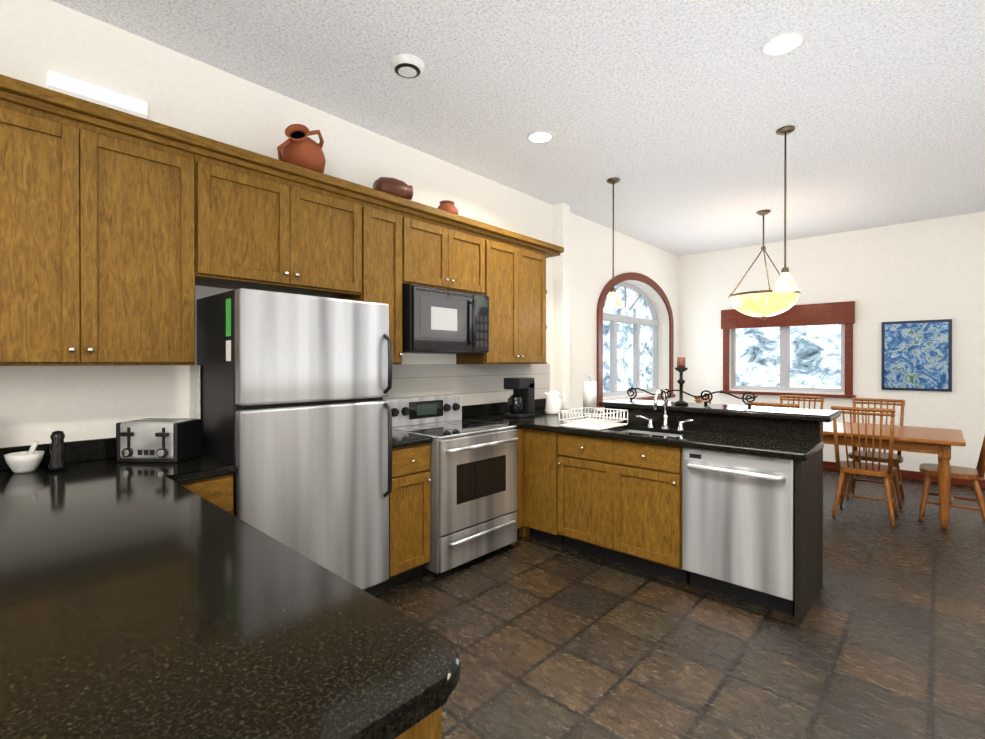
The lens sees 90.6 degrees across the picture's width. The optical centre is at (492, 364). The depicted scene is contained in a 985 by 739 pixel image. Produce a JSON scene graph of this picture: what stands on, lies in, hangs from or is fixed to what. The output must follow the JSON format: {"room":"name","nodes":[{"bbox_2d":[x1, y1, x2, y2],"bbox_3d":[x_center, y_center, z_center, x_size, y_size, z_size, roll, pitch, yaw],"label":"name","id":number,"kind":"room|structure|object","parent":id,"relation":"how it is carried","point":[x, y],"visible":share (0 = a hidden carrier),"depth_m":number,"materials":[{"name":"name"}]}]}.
{"room":"kitchen","nodes":[
{"label":"kitchen","id":0,"kind":"room"},
{"bbox_2d":[0,0,677,447],"bbox_3d":[-0.744,-0.156,3.965,0.380,3.070,11.300,0,0,42],"label":"wall","id":1,"kind":"structure","parent":0,"point":[38,40],"depth_m":2.76,"materials":[{"name":"paint"}]},
{"bbox_2d":[47,70,147,117],"bbox_3d":[-1.907,-1.306,2.368,0.053,0.070,0.380,0,0,42],"label":"light fixture","id":2,"kind":"object","parent":1,"relation":"in","point":[67,85],"visible":1,"depth_m":2.34,"materials":[{"name":"white plastic"}]},
{"bbox_2d":[0,86,215,365],"bbox_3d":[-1.870,-0.530,2.185,0.351,1.070,0.994,0,0,42],"label":"upper cabinet","id":3,"kind":"object","parent":1,"relation":"attached to","point":[122,234],"depth_m":2.11,"materials":[{"name":"brown wood"}]},
{"bbox_2d":[216,150,367,297],"bbox_3d":[-1.263,-0.752,2.848,0.351,0.630,0.934,0,0,42],"label":"upper cabinet","id":4,"kind":"object","parent":1,"relation":"attached to","point":[278,229],"depth_m":2.73,"materials":[{"name":"brown wood"}]},
{"bbox_2d":[277,124,325,172],"bbox_3d":[-1.150,-1.258,2.933,0.319,0.278,0.323,0,0,42],"label":"jug","id":5,"kind":"object","parent":4,"relation":"on","point":[299,147],"visible":0.88,"depth_m":2.86,"materials":[{"name":"ceramic"}]},
{"bbox_2d":[190,364,549,418],"bbox_3d":[-0.482,0.178,3.874,0.129,0.359,3.362,0,0,42],"label":"backsplash","id":6,"kind":"structure","parent":1,"relation":"attached to","point":[473,384],"depth_m":4.17,"materials":[{"name":"tile"},{"name":"white enamel paint"}]},
{"bbox_2d":[339,194,407,364],"bbox_3d":[-0.862,-0.534,3.287,0.351,1.070,0.378,0,0,42],"label":"upper cabinet","id":7,"kind":"object","parent":1,"relation":"attached to","point":[387,219],"depth_m":3.24,"materials":[{"name":"brown wood"}]},
{"bbox_2d":[373,177,412,199],"bbox_3d":[-0.705,-1.214,3.438,0.185,0.187,0.277,0,0,42],"label":"pot","id":8,"kind":"object","parent":7,"relation":"on","point":[396,187],"visible":0.73,"depth_m":3.36,"materials":[{"name":"brown ceramic"}]},
{"bbox_2d":[408,206,487,295],"bbox_3d":[-0.458,-0.813,3.728,0.351,0.515,0.819,0,0,42],"label":"upper cabinet","id":9,"kind":"object","parent":1,"relation":"attached to","point":[444,253],"depth_m":3.60,"materials":[{"name":"brown wood"}]},
{"bbox_2d":[402,284,488,353],"bbox_3d":[-0.419,-0.315,3.694,0.457,0.460,0.770,0,0,42],"label":"microwave","id":10,"kind":"object","parent":9,"relation":"attached to","point":[439,321],"visible":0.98,"depth_m":3.49,"materials":[{"name":"black plastic"}]},
{"bbox_2d":[437,200,457,214],"bbox_3d":[-0.355,-1.192,3.809,0.180,0.140,0.177,0,0,42],"label":"pot","id":11,"kind":"object","parent":9,"relation":"on","point":[447,206],"visible":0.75,"depth_m":3.75,"materials":[{"name":"ceramic"}]},
{"bbox_2d":[456,230,547,363],"bbox_3d":[0.096,-0.538,4.334,0.351,1.070,0.819,0,0,42],"label":"upper cabinet","id":12,"kind":"object","parent":1,"relation":"attached to","point":[517,291],"depth_m":4.18,"materials":[{"name":"brown wood"}]},
{"bbox_2d":[596,272,674,406],"bbox_3d":[1.925,-0.361,6.767,0.325,1.960,2.440,0,0,42],"label":"window","id":13,"kind":"structure","parent":1,"relation":"in","point":[624,348],"depth_m":6.98,"materials":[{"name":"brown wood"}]},
{"bbox_2d":[51,0,984,256],"bbox_3d":[1.388,-1.724,2.009,6.200,0.080,11.300,0,0,42],"label":"ceiling","id":14,"kind":"structure","parent":0,"point":[673,116],"depth_m":3.04,"materials":[{"name":"white paint"}]},
{"bbox_2d":[390,54,424,78],"bbox_3d":[-0.478,-1.664,2.740,0.190,0.046,0.190,0,0,42],"label":"smoke detector","id":15,"kind":"object","parent":14,"relation":"attached to","point":[409,66],"visible":0.98,"depth_m":2.70,"materials":[{"name":"white plastic"}]},
{"bbox_2d":[526,130,553,143],"bbox_3d":[0.354,-1.686,3.619,0.210,0.008,0.210,0,0,42],"label":"recessed light","id":16,"kind":"object","parent":14,"relation":"in","point":[540,136],"visible":1,"depth_m":3.61,"materials":[{"name":"white ceramic"}]},
{"bbox_2d":[605,177,621,307],"bbox_3d":[1.109,-1.108,4.476,0.156,1.170,0.156,0,0,42],"label":"pendant light","id":17,"kind":"object","parent":14,"relation":"hanging from","point":[613,301],"visible":0.98,"depth_m":4.45,"materials":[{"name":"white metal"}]},
{"bbox_2d":[728,209,799,319],"bbox_3d":[3.007,-1.097,5.410,0.704,1.200,0.704,0,0,42],"label":"chandelier","id":18,"kind":"object","parent":14,"relation":"hanging from","point":[763,304],"visible":0.92,"depth_m":5.22,"materials":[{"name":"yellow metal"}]},
{"bbox_2d":[760,30,806,56],"bbox_3d":[1.526,-1.682,2.560,0.210,0.008,0.210,0,0,42],"label":"recessed light","id":19,"kind":"object","parent":14,"relation":"in","point":[783,43],"visible":1,"depth_m":2.56,"materials":[{"name":"white ceramic"}]},
{"bbox_2d":[773,125,797,291],"bbox_3d":[2.107,-1.110,3.508,0.156,1.160,0.156,0,0,42],"label":"pendant light","id":20,"kind":"object","parent":14,"relation":"hanging from","point":[785,282],"visible":0.98,"depth_m":3.50,"materials":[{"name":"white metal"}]},
{"bbox_2d":[553,203,569,408],"bbox_3d":[0.737,-0.161,5.206,0.130,3.070,0.130,0,0,42],"label":"wall","id":21,"kind":"structure","parent":0,"point":[561,306],"depth_m":5.16,"materials":[{"name":"paint"}]},
{"bbox_2d":[375,469,984,738],"bbox_3d":[1.388,1.426,2.020,6.200,0.080,11.300,0,0,42],"label":"floor","id":22,"kind":"structure","parent":0,"point":[885,639],"depth_m":2.43,"materials":[{"name":"tile"}]},
{"bbox_2d":[178,474,233,514],"bbox_3d":[-1.524,0.945,2.365,0.626,0.880,0.296,0,0,42],"label":"base cabinet","id":23,"kind":"object","parent":22,"relation":"on","point":[219,490],"depth_m":2.21,"materials":[{"name":"brown wood"}]},
{"bbox_2d":[197,288,391,595],"bbox_3d":[-1.090,0.513,2.748,0.677,1.740,0.837,0,0,42],"label":"fridge","id":24,"kind":"object","parent":22,"relation":"on","point":[296,419],"visible":0.81,"depth_m":2.52,"materials":[{"name":"silver metal"}]},
{"bbox_2d":[385,443,430,589],"bbox_3d":[-0.734,0.942,3.230,0.626,0.880,0.329,0,0,42],"label":"base cabinet","id":25,"kind":"object","parent":22,"relation":"on","point":[409,525],"depth_m":3.02,"materials":[{"name":"brown wood"}]},
{"bbox_2d":[392,430,432,447],"bbox_3d":[-0.728,0.431,3.223,0.641,0.140,0.333,0,0,42],"label":"countertop","id":26,"kind":"structure","parent":25,"relation":"on","point":[401,439],"depth_m":3.06,"materials":[{"name":"black stone"}]},
{"bbox_2d":[395,707,440,738],"bbox_3d":[-0.708,0.951,0.811,0.983,0.880,0.850,0,0,42],"label":"base cabinet","id":27,"kind":"object","parent":22,"relation":"on","point":[428,727],"depth_m":0.73,"materials":[{"name":"brown wood"}]},
{"bbox_2d":[0,437,460,738],"bbox_3d":[-1.179,0.438,1.363,2.486,0.140,1.310,0,0,42],"label":"countertop","id":28,"kind":"structure","parent":27,"relation":"on","point":[147,600],"depth_m":0.87,"materials":[{"name":"black stone"}]},
{"bbox_2d":[4,441,44,472],"bbox_3d":[-2.024,0.398,2.109,0.128,0.133,0.128,0,0,42],"label":"bowl","id":29,"kind":"object","parent":28,"relation":"on","point":[30,460],"visible":1,"depth_m":2.08,"materials":[{"name":"white ceramic"}]},
{"bbox_2d":[48,430,66,471],"bbox_3d":[-1.905,0.377,2.135,0.064,0.175,0.062,0,0,42],"label":"pepper mill","id":30,"kind":"object","parent":28,"relation":"on","point":[57,449],"visible":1,"depth_m":2.12,"materials":[{"name":"black wood"}]},
{"bbox_2d":[116,418,200,462],"bbox_3d":[-1.634,0.368,2.386,0.300,0.191,0.205,0,0,2],"label":"toaster","id":31,"kind":"object","parent":28,"relation":"on","point":[169,440],"visible":1,"depth_m":2.31,"materials":[{"name":"silver metal"}]},
{"bbox_2d":[383,394,518,575],"bbox_3d":[-0.298,0.818,3.588,0.733,1.125,0.776,0,0,42],"label":"range","id":32,"kind":"object","parent":22,"relation":"on","point":[473,470],"visible":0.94,"depth_m":3.37,"materials":[{"name":"silver metal"}]},
{"bbox_2d":[515,428,529,537],"bbox_3d":[-0.028,0.939,4.005,0.621,0.880,0.191,0,0,42],"label":"base cabinet","id":33,"kind":"object","parent":22,"relation":"on","point":[523,531],"depth_m":3.82,"materials":[{"name":"brown wood"}]},
{"bbox_2d":[462,405,525,428],"bbox_3d":[-0.039,0.429,3.962,0.660,0.140,0.120,0,0,42],"label":"countertop","id":34,"kind":"structure","parent":33,"relation":"on","point":[490,414],"depth_m":4.21,"materials":[{"name":"black stone"}]},
{"bbox_2d":[601,437,644,453],"bbox_3d":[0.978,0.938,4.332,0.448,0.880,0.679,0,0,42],"label":"base cabinet","id":35,"kind":"object","parent":22,"relation":"on","point":[609,443],"depth_m":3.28,"materials":[{"name":"brown wood"}]},
{"bbox_2d":[470,398,823,460],"bbox_3d":[0.882,0.510,3.587,2.526,0.340,0.570,0,0,42],"label":"countertop","id":36,"kind":"structure","parent":35,"relation":"on","point":[787,439],"depth_m":3.19,"materials":[{"name":"black stone"}]},
{"bbox_2d":[504,377,534,417],"bbox_3d":[0.221,0.287,4.251,0.180,0.340,0.258,0,0,42],"label":"coffee maker","id":37,"kind":"object","parent":36,"relation":"on","point":[521,401],"visible":1,"depth_m":4.21,"materials":[{"name":"black plastic"}]},
{"bbox_2d":[544,391,565,414],"bbox_3d":[0.572,0.348,4.484,0.237,0.215,0.158,0,0,42],"label":"kettle","id":38,"kind":"object","parent":36,"relation":"on","point":[553,405],"visible":1,"depth_m":4.43,"materials":[{"name":"white ceramic"}]},
{"bbox_2d":[582,376,596,413],"bbox_3d":[0.913,0.281,4.578,0.150,0.349,0.148,0,0,42],"label":"paper towel","id":39,"kind":"object","parent":36,"relation":"on","point":[589,393],"visible":0.85,"depth_m":4.53,"materials":[{"name":"white paper"}]},
{"bbox_2d":[559,407,627,429],"bbox_3d":[0.760,0.402,3.655,0.347,0.114,0.418,0,0,42],"label":"dish rack","id":40,"kind":"object","parent":36,"relation":"on","point":[589,422],"visible":1,"depth_m":3.59,"materials":[{"name":"white plastic"}]},
{"bbox_2d":[636,388,693,430],"bbox_3d":[1.183,0.313,3.421,0.422,0.296,0.208,0,0,42],"label":"sink faucet","id":41,"kind":"object","parent":36,"relation":"on","point":[665,425],"visible":0.98,"depth_m":3.46,"materials":[{"name":"silver metal"}]},
{"bbox_2d":[599,399,840,421],"bbox_3d":[1.558,0.320,3.535,1.540,0.040,0.430,0,0,42],"label":"bar","id":42,"kind":"object","parent":36,"relation":"on","point":[780,413],"visible":1,"depth_m":3.31,"materials":[{"name":"black stone"}]},
{"bbox_2d":[674,357,687,404],"bbox_3d":[1.408,0.124,3.637,0.100,0.350,0.097,0,0,42],"label":"candle stand","id":43,"kind":"object","parent":42,"relation":"on","point":[680,368],"visible":1,"depth_m":3.62,"materials":[{"name":"metal"}]},
{"bbox_2d":[627,387,757,406],"bbox_3d":[1.493,0.246,3.750,0.990,0.106,0.024,0,0,42],"label":"rail","id":44,"kind":"object","parent":42,"relation":"on","point":[704,395],"visible":0.9,"depth_m":3.65,"materials":[{"name":"black metal"}]},
{"bbox_2d":[565,446,689,582],"bbox_3d":[0.993,1.036,3.517,0.931,0.690,0.504,0,0,42],"label":"base cabinet","id":45,"kind":"object","parent":22,"relation":"on","point":[618,500],"depth_m":3.27,"materials":[{"name":"brown wood"}]},
{"bbox_2d":[694,395,710,403],"bbox_3d":[2.648,0.871,5.609,0.533,1.009,0.446,0,0,42],"label":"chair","id":46,"kind":"object","parent":22,"relation":"on","point":[698,400],"visible":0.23,"depth_m":5.75,"materials":[{"name":"brown wood"}]},
{"bbox_2d":[682,447,794,614],"bbox_3d":[1.534,0.945,2.966,0.600,0.875,0.574,0,0,42],"label":"dishwasher","id":47,"kind":"object","parent":22,"relation":"on","point":[738,525],"visible":0.96,"depth_m":2.78,"materials":[{"name":"silver metal"}]},
{"bbox_2d":[747,402,798,408],"bbox_3d":[2.844,0.874,4.854,0.446,1.009,0.533,0,0,42],"label":"chair","id":48,"kind":"object","parent":22,"relation":"on","point":[781,405],"visible":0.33,"depth_m":4.64,"materials":[{"name":"brown wood"}]},
{"bbox_2d":[780,395,824,409],"bbox_3d":[3.445,0.872,5.510,0.446,1.009,0.533,0,0,42],"label":"chair","id":49,"kind":"object","parent":22,"relation":"on","point":[804,398],"visible":0.23,"depth_m":5.66,"materials":[{"name":"brown wood"}]},
{"bbox_2d":[831,406,897,527],"bbox_3d":[3.353,0.876,4.388,0.446,1.009,0.533,0,0,42],"label":"chair","id":50,"kind":"object","parent":22,"relation":"on","point":[885,472],"visible":0.98,"depth_m":4.28,"materials":[{"name":"brown wood"}]},
{"bbox_2d":[846,398,904,506],"bbox_3d":[3.961,0.873,5.037,0.446,1.009,0.533,0,0,42],"label":"chair","id":51,"kind":"object","parent":22,"relation":"on","point":[897,460],"visible":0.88,"depth_m":5.02,"materials":[{"name":"brown wood"}]},
{"bbox_2d":[823,421,965,529],"bbox_3d":[3.396,0.998,4.939,1.980,0.755,1.000,0,0,42],"label":"dining table","id":52,"kind":"object","parent":22,"relation":"on","point":[939,441],"visible":0.58,"depth_m":4.24,"materials":[{"name":"brown wood"}]},
{"bbox_2d":[918,436,984,522],"bbox_3d":[4.101,0.876,4.280,0.533,1.009,0.446,0,0,42],"label":"chair","id":53,"kind":"object","parent":22,"relation":"on","point":[929,470],"visible":0.96,"depth_m":4.26,"materials":[{"name":"brown wood"}]},
{"bbox_2d":[678,211,984,471],"bbox_3d":[5.027,-0.164,5.991,6.200,3.070,0.280,0,0,42],"label":"wall","id":54,"kind":"structure","parent":0,"point":[931,269],"depth_m":6.05,"materials":[{"name":"paint"}]},
{"bbox_2d":[720,301,855,397],"bbox_3d":[4.049,-0.171,6.767,1.790,1.480,0.245,0,0,42],"label":"window","id":55,"kind":"structure","parent":54,"relation":"in","point":[807,347],"depth_m":6.74,"materials":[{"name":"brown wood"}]},
{"bbox_2d":[823,461,984,487],"bbox_3d":[4.992,1.322,5.825,5.580,0.100,0.020,0,0,42],"label":"baseboard","id":56,"kind":"structure","parent":54,"relation":"attached to","point":[912,475],"depth_m":5.75,"materials":[{"name":"brown wood"}]},
{"bbox_2d":[881,319,951,391],"bbox_3d":[5.020,-0.103,5.784,0.630,0.830,0.031,0,0,42],"label":"picture frame","id":57,"kind":"object","parent":54,"relation":"attached to","point":[916,355],"visible":0.98,"depth_m":5.76,"materials":[{"name":"blue paper"}]}
]}

